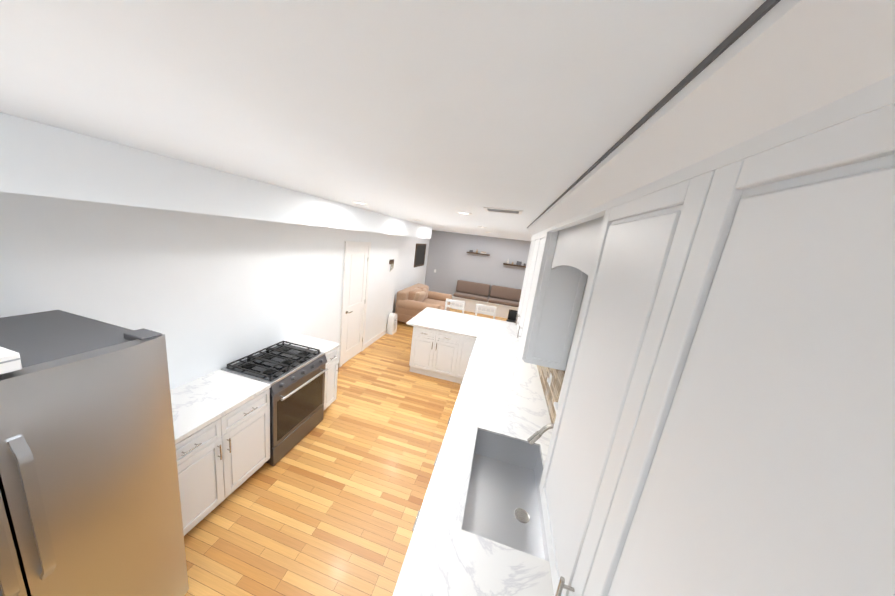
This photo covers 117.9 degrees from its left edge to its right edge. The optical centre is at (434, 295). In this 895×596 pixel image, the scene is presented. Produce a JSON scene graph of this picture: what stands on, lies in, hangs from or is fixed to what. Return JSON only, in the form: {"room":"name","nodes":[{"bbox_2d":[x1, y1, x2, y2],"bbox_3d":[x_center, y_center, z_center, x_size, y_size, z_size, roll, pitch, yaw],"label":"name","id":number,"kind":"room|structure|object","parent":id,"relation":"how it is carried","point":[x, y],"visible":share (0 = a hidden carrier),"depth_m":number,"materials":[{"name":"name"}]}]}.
{"room":"kitchen","nodes":[
{"label":"kitchen","id":0,"kind":"room"},
{"bbox_2d":[0,191,429,389],"bbox_3d":[-1.736,-0.108,4.703,0.480,2.700,11.900,10,12,13],"label":"wall","id":1,"kind":"structure","parent":0,"point":[205,294],"depth_m":2.29,"materials":[{"name":"paint"}]},
{"bbox_2d":[339,241,370,366],"bbox_3d":[-1.434,0.138,4.929,0.074,2.200,0.840,10,12,13],"label":"door","id":2,"kind":"structure","parent":1,"relation":"in","point":[356,265],"depth_m":4.88,"materials":[{"name":"white wood"}]},
{"bbox_2d":[364,329,386,348],"bbox_3d":[-1.295,0.951,6.252,0.013,0.109,1.454,10,12,13],"label":"baseboard","id":3,"kind":"structure","parent":1,"relation":"attached to","point":[373,340],"depth_m":6.03,"materials":[{"name":"white wood"}]},
{"bbox_2d":[389,259,393,270],"bbox_3d":[-1.000,-0.690,6.251,0.040,0.270,0.220,10,12,13],"label":"frame","id":4,"kind":"object","parent":1,"relation":"attached to","point":[391,262],"visible":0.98,"depth_m":6.22,"materials":[{"name":"brown wood"}]},
{"bbox_2d":[414,243,425,266],"bbox_3d":[-0.506,-1.391,9.344,0.025,0.780,1.100,10,12,13],"label":"frame","id":5,"kind":"object","parent":1,"relation":"attached to","point":[420,251],"visible":1,"depth_m":9.30,"materials":[{"name":"brown wood"}]},
{"bbox_2d":[184,308,506,595],"bbox_3d":[0.270,1.627,4.507,5.450,0.120,12.250,10,12,13],"label":"floor","id":6,"kind":"structure","parent":0,"point":[330,503],"depth_m":2.44,"materials":[{"name":"brown wood"}]},
{"bbox_2d":[0,310,188,595],"bbox_3d":[-1.938,1.069,1.220,0.908,1.792,0.858,10,12,13],"label":"refrigerator","id":7,"kind":"object","parent":6,"relation":"on","point":[90,503],"visible":1,"depth_m":1.17,"materials":[{"name":"silver metal"}]},
{"bbox_2d":[0,347,21,374],"bbox_3d":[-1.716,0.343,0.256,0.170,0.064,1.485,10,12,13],"label":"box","id":8,"kind":"object","parent":7,"relation":"on","point":[10,360],"visible":1,"depth_m":0.93,"materials":[{"name":"white plastic"}]},
{"bbox_2d":[175,389,269,535],"bbox_3d":[-1.989,1.316,2.232,0.607,0.884,0.911,10,12,13],"label":"base cabinet","id":9,"kind":"object","parent":6,"relation":"on","point":[221,459],"depth_m":2.14,"materials":[{"name":"white wood"}]},
{"bbox_2d":[170,335,339,443],"bbox_3d":[-1.794,0.775,2.661,0.612,0.034,2.010,10,12,13],"label":"countertop","id":10,"kind":"structure","parent":9,"relation":"on","point":[198,404],"depth_m":2.25,"materials":[{"name":"stone"}]},
{"bbox_2d":[220,341,327,465],"bbox_3d":[-1.723,1.139,3.022,0.690,0.968,0.780,10,12,13],"label":"range","id":11,"kind":"object","parent":6,"relation":"on","point":[293,374],"visible":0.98,"depth_m":2.85,"materials":[{"name":"silver metal"}]},
{"bbox_2d":[324,347,338,409],"bbox_3d":[-1.637,1.079,3.559,0.607,0.884,0.295,10,12,13],"label":"base cabinet","id":12,"kind":"object","parent":6,"relation":"on","point":[330,393],"depth_m":3.49,"materials":[{"name":"white wood"}]},
{"bbox_2d":[387,313,396,334],"bbox_3d":[-1.047,0.689,6.668,0.157,0.505,0.270,10,12,13],"label":"air purifier","id":13,"kind":"object","parent":6,"relation":"on","point":[392,325],"visible":1,"depth_m":6.57,"materials":[{"name":"white plastic"}]},
{"bbox_2d":[394,283,451,322],"bbox_3d":[-0.279,0.264,8.094,1.230,0.930,1.970,10,12,13],"label":"sofa","id":14,"kind":"object","parent":6,"relation":"on","point":[413,301],"visible":0.67,"depth_m":7.37,"materials":[{"name":"fabric"}]},
{"bbox_2d":[412,352,471,531],"bbox_3d":[0.263,1.644,1.971,0.656,0.885,6.510,10,12,13],"label":"base cabinet","id":15,"kind":"object","parent":6,"relation":"on","point":[434,465],"visible":0.12,"depth_m":1.63,"materials":[{"name":"white wood"}]},
{"bbox_2d":[406,307,476,336],"bbox_3d":[0.251,0.490,5.191,1.230,0.034,1.330,10,12,13],"label":"countertop","id":16,"kind":"structure","parent":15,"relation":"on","point":[451,322],"depth_m":5.04,"materials":[{"name":"white stone"}]},
{"bbox_2d":[393,316,553,595],"bbox_3d":[0.551,1.059,2.142,0.884,0.704,7.180,10,12,13],"label":"countertop","id":17,"kind":"structure","parent":15,"relation":"on","point":[479,529],"depth_m":1.85,"materials":[{"name":"white stone"}]},
{"bbox_2d":[452,428,553,595],"bbox_3d":[0.473,1.351,1.819,0.524,0.250,0.879,10,12,13],"label":"sink basin","id":18,"kind":"object","parent":17,"relation":"in","point":[500,507],"depth_m":1.92,"materials":[{"name":"silver metal"}]},
{"bbox_2d":[409,326,475,383],"bbox_3d":[0.188,1.007,4.951,1.148,0.885,0.656,10,12,13],"label":"base cabinet","id":19,"kind":"object","parent":6,"relation":"on","point":[440,355],"visible":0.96,"depth_m":4.68,"materials":[{"name":"white wood"}]},
{"bbox_2d":[445,298,464,313],"bbox_3d":[0.372,0.663,6.258,0.480,1.060,0.485,10,12,13],"label":"stool","id":20,"kind":"object","parent":6,"relation":"on","point":[455,302],"visible":0.21,"depth_m":6.36,"materials":[{"name":"white wood"}]},
{"bbox_2d":[475,304,496,318],"bbox_3d":[1.073,0.783,6.093,0.480,1.060,0.485,10,12,13],"label":"stool","id":21,"kind":"object","parent":6,"relation":"on","point":[481,306],"visible":0.19,"depth_m":6.19,"materials":[{"name":"white wood"}]},
{"bbox_2d":[452,280,521,318],"bbox_3d":[1.921,0.148,9.690,2.520,1.019,0.600,10,12,13],"label":"sofa","id":22,"kind":"object","parent":6,"relation":"on","point":[502,299],"visible":0.79,"depth_m":9.62,"materials":[{"name":"brown fabric"}]},
{"bbox_2d":[506,309,517,322],"bbox_3d":[1.743,0.876,6.087,0.390,1.040,0.390,10,12,13],"label":"stool","id":23,"kind":"object","parent":6,"relation":"on","point":[512,315],"visible":0.19,"depth_m":6.15,"materials":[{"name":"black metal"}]},
{"bbox_2d":[0,0,765,240],"bbox_3d":[0.601,-1.103,3.931,5.450,0.100,12.250,10,12,13],"label":"ceiling","id":24,"kind":"structure","parent":0,"point":[435,115],"depth_m":0.57,"materials":[{"name":"white paint"}]},
{"bbox_2d":[0,112,431,238],"bbox_3d":[-1.479,-0.961,3.065,0.469,0.309,9.200,10,12,13],"label":"soffit beam","id":25,"kind":"structure","parent":24,"relation":"attached to","point":[39,159],"depth_m":1.53,"materials":[{"name":"white paint"}]},
{"bbox_2d":[352,201,366,204],"bbox_3d":[-0.841,-1.027,3.010,0.169,0.009,0.169,8,12,4],"label":"recessed light","id":26,"kind":"object","parent":24,"relation":"in","point":[361,203],"depth_m":2.99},
{"bbox_2d":[455,212,471,214],"bbox_3d":[0.292,-0.833,2.744,0.169,0.009,0.169,8,12,4],"label":"recessed light","id":27,"kind":"object","parent":24,"relation":"in","point":[463,213],"depth_m":2.74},
{"bbox_2d":[483,207,522,214],"bbox_3d":[0.553,-0.685,2.187,0.300,0.008,0.220,10,12,13],"label":"ceiling vent","id":28,"kind":"object","parent":24,"relation":"in","point":[501,210],"visible":1,"depth_m":2.15,"materials":[{"name":"grey plastic"}]},
{"bbox_2d":[527,0,894,237],"bbox_3d":[0.824,-0.395,1.264,0.441,0.130,4.840,10,12,13],"label":"crown molding","id":29,"kind":"structure","parent":24,"relation":"attached to","point":[766,75],"depth_m":0.33,"materials":[{"name":"white wood"}]},
{"bbox_2d":[425,230,530,298],"bbox_3d":[2.039,-0.749,9.913,5.170,2.700,0.150,10,12,13],"label":"wall","id":30,"kind":"structure","parent":0,"point":[451,260],"depth_m":9.91,"materials":[{"name":"grey paint"}]},
{"bbox_2d":[467,249,489,255],"bbox_3d":[1.571,-1.562,9.727,0.830,0.166,0.160,10,12,13],"label":"shelf","id":31,"kind":"object","parent":30,"relation":"attached to","point":[480,253],"visible":1,"depth_m":9.68,"materials":[{"name":"brown wood"}]},
{"bbox_2d":[503,259,525,267],"bbox_3d":[2.841,-1.122,9.468,0.830,0.196,0.160,10,12,13],"label":"shelf","id":32,"kind":"object","parent":30,"relation":"attached to","point":[518,263],"visible":0.94,"depth_m":9.47,"materials":[{"name":"brown wood"}]},
{"bbox_3d":[2.269,0.576,3.763,1.520,2.700,11.900,10,12,13],"label":"wall","id":33,"kind":"structure","parent":0,"visible":0},
{"bbox_2d":[515,235,538,337],"bbox_3d":[1.248,-0.102,3.117,0.367,1.160,1.015,10,12,13],"label":"upper cabinet","id":34,"kind":"object","parent":33,"relation":"attached to","point":[519,319],"depth_m":3.25,"materials":[{"name":"white wood"}]},
{"bbox_2d":[537,365,564,423],"bbox_3d":[0.990,0.965,2.009,0.014,0.519,7.180,10,12,13],"label":"backsplash","id":35,"kind":"structure","parent":33,"relation":"attached to","point":[552,393],"depth_m":2.59,"materials":[{"name":"beige tile"}]},
{"bbox_2d":[547,373,551,386],"bbox_3d":[1.156,0.854,2.732,0.030,0.120,0.080,10,12,13],"label":"electrical outlet plate","id":36,"kind":"object","parent":35,"relation":"attached to","point":[549,379],"visible":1,"depth_m":2.72,"materials":[{"name":"white plastic"}]},
{"bbox_2d":[519,231,587,370],"bbox_3d":[1.078,0.013,2.477,0.367,1.160,0.557,10,12,13],"label":"upper cabinet","id":37,"kind":"object","parent":33,"relation":"attached to","point":[550,302],"depth_m":2.26,"materials":[{"name":"white wood"}]},
{"bbox_2d":[553,276,588,413],"bbox_3d":[1.030,0.529,1.600,0.200,1.265,1.280,10,12,13],"label":"window","id":38,"kind":"structure","parent":33,"relation":"in","point":[556,404],"depth_m":2.20,"materials":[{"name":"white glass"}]},
{"bbox_2d":[539,103,894,595],"bbox_3d":[0.546,0.371,0.472,0.367,1.160,1.053,10,12,13],"label":"upper cabinet","id":39,"kind":"object","parent":33,"relation":"attached to","point":[724,424],"visible":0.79,"depth_m":0.31,"materials":[{"name":"white wood"}]},
{"bbox_2d":[551,216,603,275],"bbox_3d":[0.806,-0.265,1.525,0.022,0.335,1.296,10,12,13],"label":"arched valance","id":40,"kind":"object","parent":39,"relation":"attached to","point":[576,246],"visible":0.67,"depth_m":1.46,"materials":[{"name":"white paint"}]}
]}

